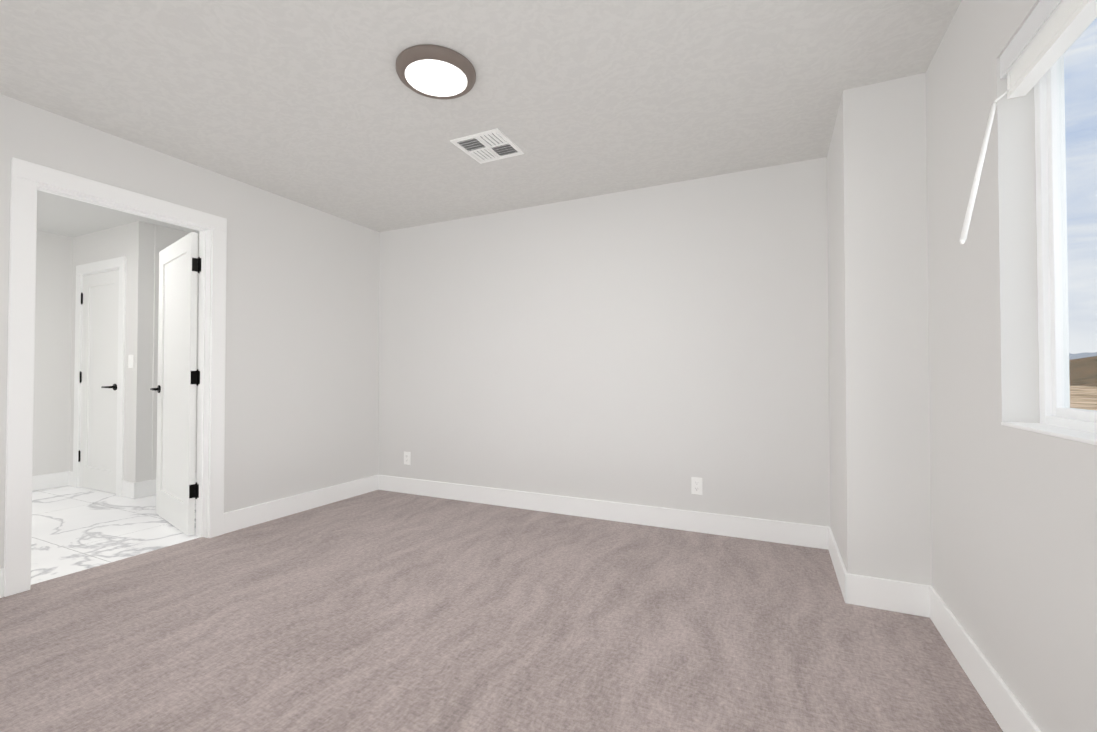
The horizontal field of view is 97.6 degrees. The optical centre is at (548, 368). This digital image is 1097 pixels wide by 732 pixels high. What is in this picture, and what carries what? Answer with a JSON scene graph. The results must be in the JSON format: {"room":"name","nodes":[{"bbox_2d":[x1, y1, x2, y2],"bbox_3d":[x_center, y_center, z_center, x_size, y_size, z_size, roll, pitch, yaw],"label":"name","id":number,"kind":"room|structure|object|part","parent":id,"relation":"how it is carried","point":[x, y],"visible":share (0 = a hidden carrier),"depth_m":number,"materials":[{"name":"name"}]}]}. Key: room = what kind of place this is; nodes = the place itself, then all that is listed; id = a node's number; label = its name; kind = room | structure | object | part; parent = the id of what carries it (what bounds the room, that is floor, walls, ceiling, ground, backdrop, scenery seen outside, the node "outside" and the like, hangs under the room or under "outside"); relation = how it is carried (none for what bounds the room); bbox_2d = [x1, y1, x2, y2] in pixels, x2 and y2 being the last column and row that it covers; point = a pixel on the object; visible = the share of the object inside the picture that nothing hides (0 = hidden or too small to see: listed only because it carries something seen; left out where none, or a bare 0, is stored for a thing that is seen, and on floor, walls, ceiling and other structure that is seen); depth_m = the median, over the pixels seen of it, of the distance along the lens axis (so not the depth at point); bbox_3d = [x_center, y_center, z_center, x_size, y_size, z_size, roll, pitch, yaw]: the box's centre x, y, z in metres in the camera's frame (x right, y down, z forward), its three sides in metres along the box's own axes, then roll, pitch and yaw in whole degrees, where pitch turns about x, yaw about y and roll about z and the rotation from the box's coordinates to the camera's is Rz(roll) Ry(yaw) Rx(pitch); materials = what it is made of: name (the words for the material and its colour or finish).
{"room":"empty bedroom","nodes":[
{"label":"empty bedroom","id":0,"kind":"room"},
{"bbox_2d":[32,230,72,475],"bbox_3d":[-5.213,-0.091,3.773,0.120,2.440,2.160,0,-1,25],"label":"wall","id":1,"kind":"structure","parent":0,"point":[52,356],"depth_m":4.59,"materials":[{"name":"white paint"}]},
{"bbox_2d":[32,471,72,490],"bbox_3d":[-5.136,1.059,3.741,0.030,0.140,2.120,0,-1,25],"label":"baseboard","id":2,"kind":"structure","parent":1,"relation":"attached to","point":[53,480],"depth_m":4.59,"materials":[{"name":"white wood"}]},
{"bbox_2d":[31,486,199,584],"bbox_3d":[-4.032,1.164,3.972,3.790,0.057,3.800,0,-1,25],"label":"floor","id":3,"kind":"structure","parent":0,"point":[75,529],"depth_m":3.33,"materials":[{"name":"stone"}]},
{"bbox_2d":[69,221,198,481],"bbox_3d":[-4.484,-0.073,4.912,2.190,2.440,0.520,0,-1,25],"label":"wall","id":4,"kind":"structure","parent":0,"point":[140,245],"depth_m":4.29,"materials":[{"name":"white paint"}]},
{"bbox_2d":[78,270,118,493],"bbox_3d":[-4.188,0.117,4.501,0.704,2.030,0.148,0,-1,25],"label":"hall door","id":5,"kind":"structure","parent":4,"relation":"in","point":[98,374],"depth_m":4.51,"materials":[{"name":"painted wood"},{"name":"black metal"}]},
{"bbox_2d":[73,256,126,495],"bbox_3d":[-4.170,0.069,4.531,0.890,2.145,0.138,0,-1,25],"label":"door frame","id":6,"kind":"structure","parent":4,"relation":"attached to","point":[117,263],"depth_m":4.41,"materials":[{"name":"white wood"}]},
{"bbox_2d":[128,355,132,367],"bbox_3d":[-3.702,-0.064,4.248,0.072,0.116,0.014,0,-1,25],"label":"wall switch","id":7,"kind":"object","parent":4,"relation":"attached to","point":[130,361],"visible":1,"depth_m":4.24,"materials":[{"name":"white plastic"}]},
{"bbox_2d":[128,472,196,498],"bbox_3d":[-3.312,1.076,4.821,0.014,0.140,1.414,0,-1,25],"label":"baseboard","id":8,"kind":"structure","parent":4,"relation":"attached to","point":[144,488],"depth_m":4.23,"materials":[{"name":"white wood"}]},
{"bbox_2d":[0,94,379,568],"bbox_3d":[-2.449,-0.105,2.906,0.120,2.440,4.420,0,-1,25],"label":"wall","id":9,"kind":"structure","parent":0,"point":[302,360],"depth_m":3.58,"materials":[{"name":"white paint"}]},
{"bbox_2d":[0,568,3,597],"bbox_3d":[-2.952,1.025,1.660,0.014,0.140,1.471,0,-1,25],"label":"baseboard","id":10,"kind":"structure","parent":9,"relation":"attached to","point":[2,569],"depth_m":2.32,"materials":[{"name":"white wood"}]},
{"bbox_2d":[4,157,226,596],"bbox_3d":[-2.483,0.042,2.832,0.156,2.145,1.021,0,-1,25],"label":"door frame","id":11,"kind":"structure","parent":9,"relation":"attached to","point":[29,180],"depth_m":2.51,"materials":[{"name":"white wood"}]},
{"bbox_2d":[150,232,200,535],"bbox_3d":[-2.675,0.101,3.489,0.852,2.030,0.275,0,-1,25],"label":"door","id":12,"kind":"structure","parent":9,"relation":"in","point":[176,489],"depth_m":3.42,"materials":[{"name":"painted wood"},{"name":"black metal"}]},
{"bbox_3d":[-2.346,0.060,3.225,0.031,1.610,0.002,0,-1,25],"label":"door jamb hinge leaves","id":13,"kind":"part","parent":12,"relation":"part of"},
{"bbox_2d":[224,475,379,533],"bbox_3d":[-1.912,1.061,3.873,0.014,0.140,1.378,0,-1,25],"label":"baseboard","id":14,"kind":"structure","parent":9,"relation":"attached to","point":[242,518],"depth_m":3.74,"materials":[{"name":"white wood"}]},
{"bbox_2d":[0,0,961,236],"bbox_3d":[-2.211,-1.377,2.797,8.120,0.100,4.450,0,-1,25],"label":"ceiling","id":15,"kind":"structure","parent":0,"point":[318,105],"depth_m":2.28,"materials":[{"name":"white paint"}]},
{"bbox_2d":[396,44,475,99],"bbox_3d":[-0.502,-1.312,2.153,0.350,0.050,0.350,0,-1,25],"label":"ceiling light","id":16,"kind":"object","parent":15,"relation":"attached to","point":[435,72],"visible":0.98,"depth_m":2.10,"materials":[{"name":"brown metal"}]},
{"bbox_2d":[450,128,524,163],"bbox_3d":[-0.360,-1.321,2.867,0.320,0.012,0.320,0,-1,25],"label":"ceiling vent","id":17,"kind":"object","parent":15,"relation":"in","point":[489,145],"visible":1,"depth_m":2.85,"materials":[{"name":"white metal"}]},
{"bbox_2d":[0,490,1002,731],"bbox_3d":[-0.541,1.129,1.856,4.330,0.060,4.240,0,-1,25],"label":"floor","id":18,"kind":"structure","parent":0,"point":[381,611],"depth_m":1.96,"materials":[{"name":"grey carpet"}]},
{"bbox_2d":[378,157,829,526],"bbox_3d":[0.327,-0.092,3.711,4.220,2.440,0.120,0,-1,25],"label":"wall","id":19,"kind":"structure","parent":0,"point":[659,345],"depth_m":3.53,"materials":[{"name":"white paint"}]},
{"bbox_2d":[404,451,409,464],"bbox_3d":[-1.293,0.819,4.387,0.072,0.116,0.009,0,-1,25],"label":"wall outlet","id":20,"kind":"object","parent":19,"relation":"attached to","point":[407,458],"visible":1,"depth_m":4.38,"materials":[{"name":"white plastic"}]},
{"bbox_2d":[380,475,823,548],"bbox_3d":[0.063,1.059,3.743,3.700,0.140,0.014,0,-1,25],"label":"baseboard","id":21,"kind":"structure","parent":19,"relation":"attached to","point":[806,535],"depth_m":3.50,"materials":[{"name":"white wood"}]},
{"bbox_2d":[691,477,701,494],"bbox_3d":[1.020,0.806,3.300,0.072,0.116,0.009,0,-1,25],"label":"wall outlet","id":22,"kind":"object","parent":19,"relation":"attached to","point":[696,485],"visible":1,"depth_m":3.30,"materials":[{"name":"white plastic"}]},
{"bbox_2d":[827,73,931,585],"bbox_3d":[1.722,-0.110,2.564,0.320,2.440,0.770,0,-1,25],"label":"wall","id":23,"kind":"structure","parent":0,"point":[879,429],"depth_m":2.23,"materials":[{"name":"white paint"}]},
{"bbox_2d":[824,526,845,597],"bbox_3d":[1.559,1.040,2.592,0.014,0.140,0.744,0,-1,25],"label":"baseboard","id":24,"kind":"structure","parent":23,"relation":"attached to","point":[830,544],"depth_m":2.61,"materials":[{"name":"white wood"}]},
{"bbox_2d":[844,571,923,616],"bbox_3d":[1.546,1.034,2.195,0.300,0.140,0.014,0,-1,25],"label":"baseboard","id":25,"kind":"structure","parent":23,"relation":"attached to","point":[867,591],"depth_m":2.19,"materials":[{"name":"white wood"}]},
{"bbox_2d":[926,0,1096,731],"bbox_3d":[1.283,-0.135,1.019,0.200,2.440,3.940,0,-1,25],"label":"wall","id":26,"kind":"structure","parent":0,"point":[1014,541],"depth_m":1.48,"materials":[{"name":"white paint"}]},
{"bbox_2d":[924,585,1040,731],"bbox_3d":[1.029,1.010,0.712,0.014,0.140,3.140,0,-1,25],"label":"baseboard","id":27,"kind":"structure","parent":26,"relation":"attached to","point":[1000,701],"depth_m":1.61,"materials":[{"name":"white wood"}]},
{"bbox_2d":[1001,422,1096,444],"bbox_3d":[1.101,0.156,0.769,0.088,0.010,1.496,0,-1,25],"label":"window sill","id":28,"kind":"structure","parent":26,"relation":"attached to","point":[1074,435],"depth_m":1.22,"materials":[{"name":"white wood"}]},
{"bbox_2d":[1034,16,1096,432],"bbox_3d":[1.164,-0.404,0.748,0.050,1.130,1.500,0,-1,25],"label":"window","id":29,"kind":"structure","parent":26,"relation":"in","point":[1052,283],"depth_m":1.38,"materials":[{"name":"white plastic"}]},
{"bbox_2d":[960,0,1096,243],"bbox_3d":[1.043,-0.679,0.809,0.171,0.574,1.490,0,-1,25],"label":"window blind","id":30,"kind":"object","parent":29,"relation":"attached to","point":[1047,35],"visible":1,"depth_m":1.30,"materials":[{"name":"white plastic"}]},
{"label":"outside","id":31,"kind":"structure","parent":0,"visible":0},
{"bbox_2d":[1070,386,1096,410],"bbox_3d":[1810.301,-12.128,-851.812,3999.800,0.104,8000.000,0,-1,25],"label":"ground","id":32,"kind":"structure","parent":31,"point":[1086,404],"depth_m":30.86,"materials":[{"name":"beige sand"}]},
{"bbox_2d":[1069,356,1096,386],"bbox_3d":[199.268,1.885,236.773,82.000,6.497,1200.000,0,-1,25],"label":"hills","id":33,"kind":"structure","parent":32,"relation":"on","point":[1075,374],"depth_m":77.28,"materials":[{"name":"brown soil"}]},
{"bbox_2d":[1069,352,1096,359],"bbox_3d":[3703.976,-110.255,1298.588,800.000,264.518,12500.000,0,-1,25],"label":"mountains","id":34,"kind":"structure","parent":32,"relation":"on","point":[1078,355],"depth_m":4580.60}
]}

